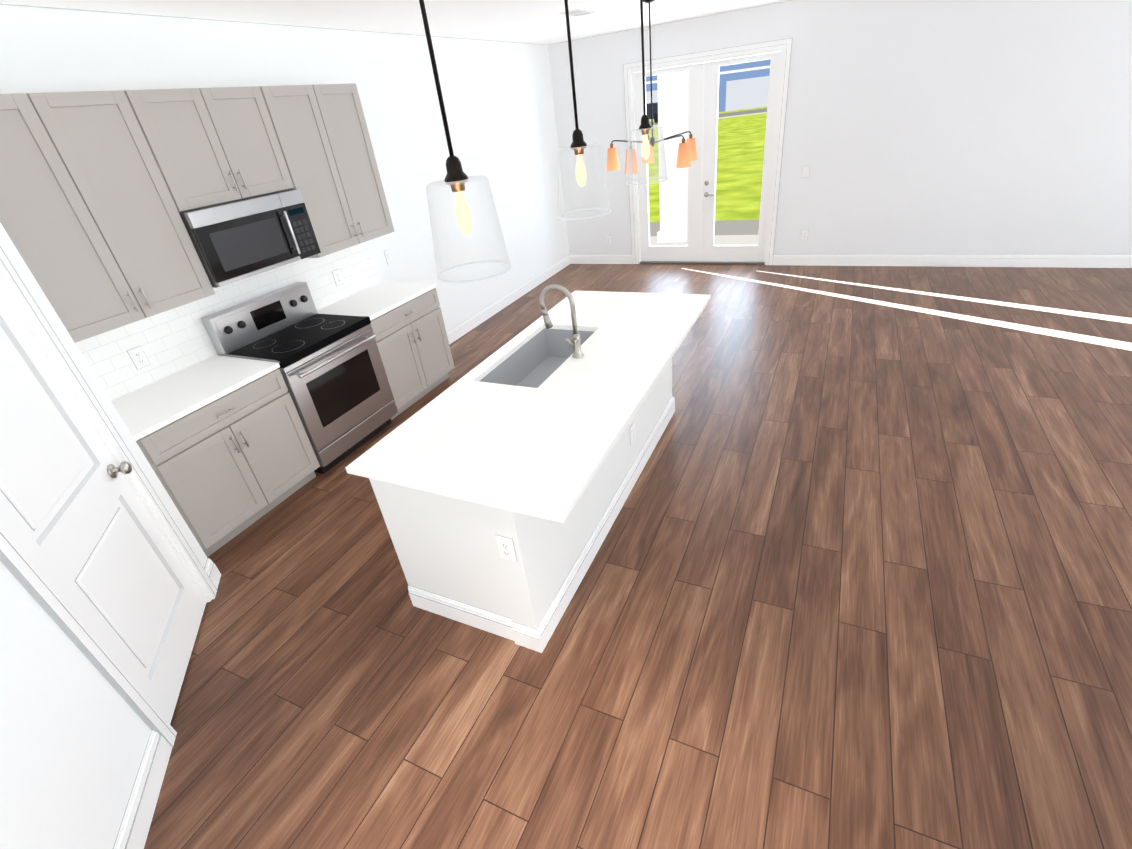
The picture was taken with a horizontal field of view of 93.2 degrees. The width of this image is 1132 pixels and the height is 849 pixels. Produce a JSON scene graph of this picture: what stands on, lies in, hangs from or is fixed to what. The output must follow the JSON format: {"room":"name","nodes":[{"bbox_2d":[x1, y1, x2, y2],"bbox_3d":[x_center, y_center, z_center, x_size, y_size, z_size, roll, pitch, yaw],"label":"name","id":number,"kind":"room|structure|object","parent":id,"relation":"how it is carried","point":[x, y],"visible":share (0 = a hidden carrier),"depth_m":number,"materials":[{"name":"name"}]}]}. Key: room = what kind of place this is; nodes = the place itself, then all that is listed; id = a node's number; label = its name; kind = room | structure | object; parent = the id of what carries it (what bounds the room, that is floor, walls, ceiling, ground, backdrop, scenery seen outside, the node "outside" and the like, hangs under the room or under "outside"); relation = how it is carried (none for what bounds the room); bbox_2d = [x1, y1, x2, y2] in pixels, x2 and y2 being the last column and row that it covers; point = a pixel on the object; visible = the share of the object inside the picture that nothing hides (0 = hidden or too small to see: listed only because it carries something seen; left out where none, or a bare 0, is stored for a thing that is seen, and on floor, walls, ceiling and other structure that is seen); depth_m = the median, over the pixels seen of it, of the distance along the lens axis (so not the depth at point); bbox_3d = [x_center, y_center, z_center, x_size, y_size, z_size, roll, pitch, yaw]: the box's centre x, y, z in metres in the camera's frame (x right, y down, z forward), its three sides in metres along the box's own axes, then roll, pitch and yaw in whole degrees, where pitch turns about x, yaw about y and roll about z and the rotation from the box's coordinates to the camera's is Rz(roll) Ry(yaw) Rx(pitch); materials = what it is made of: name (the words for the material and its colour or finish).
{"room":"kitchen","nodes":[
{"label":"kitchen","id":0,"kind":"room"},
{"bbox_2d":[0,223,206,848],"bbox_3d":[-2.051,0.254,1.381,2.651,2.800,1.996,8,34,24],"label":"wall","id":1,"kind":"structure","parent":0,"point":[75,730],"depth_m":1.73,"materials":[{"name":"white paint"}]},
{"bbox_2d":[0,287,206,723],"bbox_3d":[-1.937,0.274,2.079,0.574,2.007,0.583,8,34,24],"label":"pantry door","id":2,"kind":"structure","parent":1,"relation":"in","point":[79,526],"depth_m":2.15,"materials":[{"name":"white wood"}]},
{"bbox_2d":[0,246,216,747],"bbox_3d":[-1.935,0.244,2.060,0.706,2.101,0.706,8,34,24],"label":"door frame","id":3,"kind":"structure","parent":1,"relation":"attached to","point":[32,580],"depth_m":2.13,"materials":[{"name":"white wood"}]},
{"bbox_2d":[113,730,171,848],"bbox_3d":[-1.385,1.629,1.545,1.108,0.139,1.108,8,34,24],"label":"baseboard","id":4,"kind":"structure","parent":1,"relation":"attached to","point":[137,816],"depth_m":1.99,"materials":[{"name":"white"}]},
{"bbox_2d":[0,5,568,400],"bbox_3d":[-1.902,-1.608,4.478,0.148,2.800,8.640,8,34,24],"label":"wall","id":5,"kind":"structure","parent":0,"point":[497,96],"depth_m":4.67,"materials":[{"name":"white paint"}]},
{"bbox_2d":[0,90,214,342],"bbox_3d":[-2.511,-1.038,2.704,0.369,1.058,0.905,8,34,24],"label":"upper cabinet","id":6,"kind":"object","parent":5,"relation":"attached to","point":[92,223],"visible":0.94,"depth_m":2.67,"materials":[{"name":"grey wood"}]},
{"bbox_2d":[127,346,149,369],"bbox_3d":[-2.568,-0.402,3.219,0.008,0.124,0.080,8,34,24],"label":"outlet","id":7,"kind":"object","parent":5,"relation":"attached to","point":[139,358],"visible":1,"depth_m":3.21,"materials":[{"name":"grey plastic"}]},
{"bbox_2d":[124,86,293,211],"bbox_3d":[-2.176,-1.671,3.232,0.369,0.587,0.804,8,34,24],"label":"upper cabinet","id":8,"kind":"object","parent":5,"relation":"attached to","point":[211,146],"visible":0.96,"depth_m":3.12,"materials":[{"name":"grey wood"}]},
{"bbox_2d":[179,189,320,287],"bbox_3d":[-2.089,-1.225,3.485,0.434,0.433,0.798,8,34,24],"label":"over-the-range microwave","id":9,"kind":"object","parent":8,"relation":"attached to","point":[238,240],"visible":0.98,"depth_m":3.35,"materials":[{"name":"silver metal"}]},
{"bbox_2d":[260,83,394,257],"bbox_3d":[-1.804,-1.883,3.973,0.369,1.058,0.829,8,34,24],"label":"upper cabinet","id":10,"kind":"object","parent":5,"relation":"attached to","point":[323,136],"visible":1,"depth_m":3.87,"materials":[{"name":"grey wood"}]},
{"bbox_2d":[332,269,343,285],"bbox_3d":[-1.890,-1.220,4.437,0.008,0.124,0.080,8,34,24],"label":"outlet","id":11,"kind":"object","parent":5,"relation":"attached to","point":[337,276],"visible":1,"depth_m":4.43,"materials":[{"name":"grey plastic"}]},
{"bbox_2d":[384,249,392,264],"bbox_3d":[-1.628,-1.544,4.921,0.011,0.124,0.080,8,34,24],"label":"light switch","id":12,"kind":"object","parent":5,"relation":"attached to","point":[388,256],"visible":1,"depth_m":4.92,"materials":[{"name":"grey plastic"}]},
{"bbox_2d":[446,255,572,344],"bbox_3d":[-0.761,-1.575,6.797,0.016,0.139,3.930,8,34,24],"label":"baseboard","id":13,"kind":"structure","parent":5,"relation":"attached to","point":[464,327],"depth_m":6.73,"materials":[{"name":"white wood"}]},
{"bbox_2d":[0,0,790,44],"bbox_3d":[2.055,-2.236,1.859,9.280,0.085,8.640,8,34,24],"label":"ceiling","id":14,"kind":"structure","parent":0,"point":[541,22],"depth_m":4.20,"materials":[{"name":"white paint"}]},
{"bbox_2d":[419,0,511,282],"bbox_3d":[-0.363,-0.988,1.473,0.246,1.137,0.246,8,34,24],"label":"pendant light","id":15,"kind":"object","parent":14,"relation":"hanging from","point":[456,178],"visible":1,"depth_m":1.66,"materials":[{"name":"clear glass"}]},
{"bbox_2d":[559,8,595,16],"bbox_3d":[0.103,-3.671,4.772,0.200,0.008,0.360,8,34,24],"label":"ceiling vent","id":16,"kind":"object","parent":14,"relation":"in","point":[577,12],"visible":0.92,"depth_m":4.76,"materials":[{"name":"white metal"}]},
{"bbox_2d":[557,0,610,219],"bbox_3d":[0.023,-1.450,2.167,0.246,1.137,0.246,8,34,24],"label":"pendant light","id":17,"kind":"object","parent":14,"relation":"hanging from","point":[578,145],"visible":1,"depth_m":2.35,"materials":[{"name":"clear glass"}]},
{"bbox_2d":[626,0,667,184],"bbox_3d":[0.415,-1.920,2.873,0.246,1.137,0.246,8,34,24],"label":"pendant light","id":18,"kind":"object","parent":14,"relation":"hanging from","point":[645,127],"visible":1,"depth_m":3.05,"materials":[{"name":"clear glass"}]},
{"bbox_2d":[606,0,697,173],"bbox_3d":[0.744,-3.045,4.847,0.878,1.294,0.891,8,34,24],"label":"chandelier","id":19,"kind":"object","parent":14,"relation":"hanging from","point":[687,152],"visible":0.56,"depth_m":4.91,"materials":[{"name":"orange glass"}]},
{"bbox_2d":[144,264,1131,848],"bbox_3d":[2.367,0.214,3.316,9.280,0.060,8.640,8,34,24],"label":"floor","id":20,"kind":"structure","parent":0,"point":[858,574],"depth_m":2.45,"materials":[{"name":"brown wood"}]},
{"bbox_2d":[111,355,319,556],"bbox_3d":[-2.228,0.193,3.378,0.644,0.912,0.925,8,34,24],"label":"base cabinet","id":21,"kind":"object","parent":20,"relation":"on","point":[224,445],"visible":0.85,"depth_m":3.19,"materials":[{"name":"grey wood"}]},
{"bbox_2d":[201,282,397,473],"bbox_3d":[-1.850,-0.352,3.961,0.695,1.168,0.806,8,34,24],"label":"range","id":22,"kind":"object","parent":20,"relation":"on","point":[332,371],"visible":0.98,"depth_m":3.81,"materials":[{"name":"silver metal"}]},
{"bbox_2d":[317,281,454,419],"bbox_3d":[-1.512,-0.663,4.665,0.644,0.912,0.840,8,34,24],"label":"base cabinet","id":23,"kind":"object","parent":20,"relation":"on","point":[408,328],"visible":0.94,"depth_m":4.47,"materials":[{"name":"grey wood"}]},
{"bbox_2d":[357,305,674,652],"bbox_3d":[-0.044,0.042,3.211,0.806,0.866,2.255,8,34,24],"label":"kitchen island","id":24,"kind":"object","parent":20,"relation":"on","point":[447,550],"depth_m":2.48,"materials":[{"name":"white paint"}]},
{"bbox_2d":[495,534,517,561],"bbox_3d":[-0.240,0.498,2.145,0.080,0.124,0.008,8,34,24],"label":"outlet","id":25,"kind":"object","parent":24,"relation":"attached to","point":[506,547],"visible":1,"depth_m":2.14,"materials":[{"name":"grey plastic"}]},
{"bbox_2d":[345,291,710,522],"bbox_3d":[0.028,-0.338,2.952,1.018,0.030,2.380,8,34,24],"label":"island countertop","id":26,"kind":"structure","parent":24,"relation":"on","point":[535,451],"depth_m":2.45,"materials":[{"name":"white stone"}]},
{"bbox_2d":[539,284,583,358],"bbox_3d":[-0.054,-0.535,2.875,0.228,0.404,0.181,8,34,24],"label":"faucet","id":27,"kind":"object","parent":26,"relation":"on","point":[574,342],"visible":1,"depth_m":2.90,"materials":[{"name":"silver metal"}]},
{"bbox_2d":[630,422,634,445],"bbox_3d":[0.406,0.056,3.249,0.008,0.124,0.080,8,34,24],"label":"outlet","id":28,"kind":"object","parent":24,"relation":"attached to","point":[632,433],"visible":0.98,"depth_m":3.24,"materials":[{"name":"grey plastic"}]},
{"bbox_2d":[548,0,1131,253],"bbox_3d":[3.997,-3.145,5.800,9.000,2.800,0.140,8,34,24],"label":"wall","id":29,"kind":"structure","parent":0,"point":[958,126],"depth_m":5.76,"materials":[{"name":"white paint"}]},
{"bbox_2d":[569,254,631,263],"bbox_3d":[0.527,-2.492,8.061,0.990,0.139,0.016,8,34,24],"label":"baseboard","id":30,"kind":"structure","parent":29,"relation":"attached to","point":[575,258],"depth_m":8.06,"materials":[{"name":"white wood"}]},
{"bbox_2d":[606,236,610,243],"bbox_3d":[0.626,-2.710,7.865,0.080,0.124,0.008,8,34,24],"label":"outlet","id":31,"kind":"object","parent":29,"relation":"attached to","point":[608,239],"visible":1,"depth_m":7.86,"materials":[{"name":"grey plastic"}]},
{"bbox_2d":[634,63,703,261],"bbox_3d":[1.374,-3.352,7.120,0.870,2.330,0.050,8,34,24],"label":"french door","id":32,"kind":"structure","parent":29,"relation":"in","point":[690,250],"depth_m":7.11,"materials":[{"name":"white wood"}]},
{"bbox_2d":[623,38,791,264],"bbox_3d":[1.763,-3.336,6.929,1.948,2.464,0.199,8,34,24],"label":"door frame","id":33,"kind":"structure","parent":29,"relation":"attached to","point":[783,45],"depth_m":6.54,"materials":[{"name":"white wood"}]},
{"bbox_2d":[700,52,780,261],"bbox_3d":[2.146,-3.226,6.742,0.858,2.330,0.099,8,34,24],"label":"french door","id":34,"kind":"structure","parent":29,"relation":"in","point":[711,251],"depth_m":6.75,"materials":[{"name":"white wood"}]},
{"bbox_2d":[801,230,808,239],"bbox_3d":[3.011,-2.393,6.750,0.080,0.124,0.008,8,34,24],"label":"outlet","id":35,"kind":"object","parent":29,"relation":"attached to","point":[804,234],"visible":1,"depth_m":6.75,"materials":[{"name":"grey plastic"}]},
{"bbox_2d":[802,166,809,176],"bbox_3d":[2.872,-3.026,6.404,0.080,0.124,0.011,8,34,24],"label":"light switch","id":36,"kind":"object","parent":29,"relation":"attached to","point":[805,171],"visible":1,"depth_m":6.40,"materials":[{"name":"grey plastic"}]},
{"bbox_2d":[773,254,1131,267],"bbox_3d":[5.433,-1.777,5.809,6.000,0.139,0.016,8,34,24],"label":"baseboard","id":37,"kind":"structure","parent":29,"relation":"attached to","point":[936,260],"depth_m":6.19,"materials":[{"name":"white wood"}]},
{"label":"outside","id":38,"kind":"structure","parent":0,"visible":0},
{"bbox_2d":[647,107,766,244],"bbox_3d":[14.008,-45.590,77.879,196.275,0.116,159.859,8,34,24],"label":"ground","id":39,"kind":"structure","parent":38,"point":[740,148],"depth_m":14.10,"materials":[{"name":"green plant"}]},
{"bbox_2d":[646,102,657,122],"bbox_3d":[8.146,-27.675,47.434,2.020,1.500,4.400,-16,32,-15],"label":"car","id":40,"kind":"object","parent":39,"relation":"on","point":[655,110],"depth_m":46.47,"materials":[{"name":"black"}]},
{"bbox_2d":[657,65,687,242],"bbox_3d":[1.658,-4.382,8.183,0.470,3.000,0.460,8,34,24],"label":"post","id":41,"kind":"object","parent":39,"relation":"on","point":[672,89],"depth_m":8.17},
{"bbox_2d":[646,51,780,120],"bbox_3d":[12.235,-35.898,53.876,19.500,8.100,11.260,-2,31,9],"label":"house","id":42,"kind":"structure","parent":39,"relation":"on","point":[743,86],"depth_m":50.08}
]}

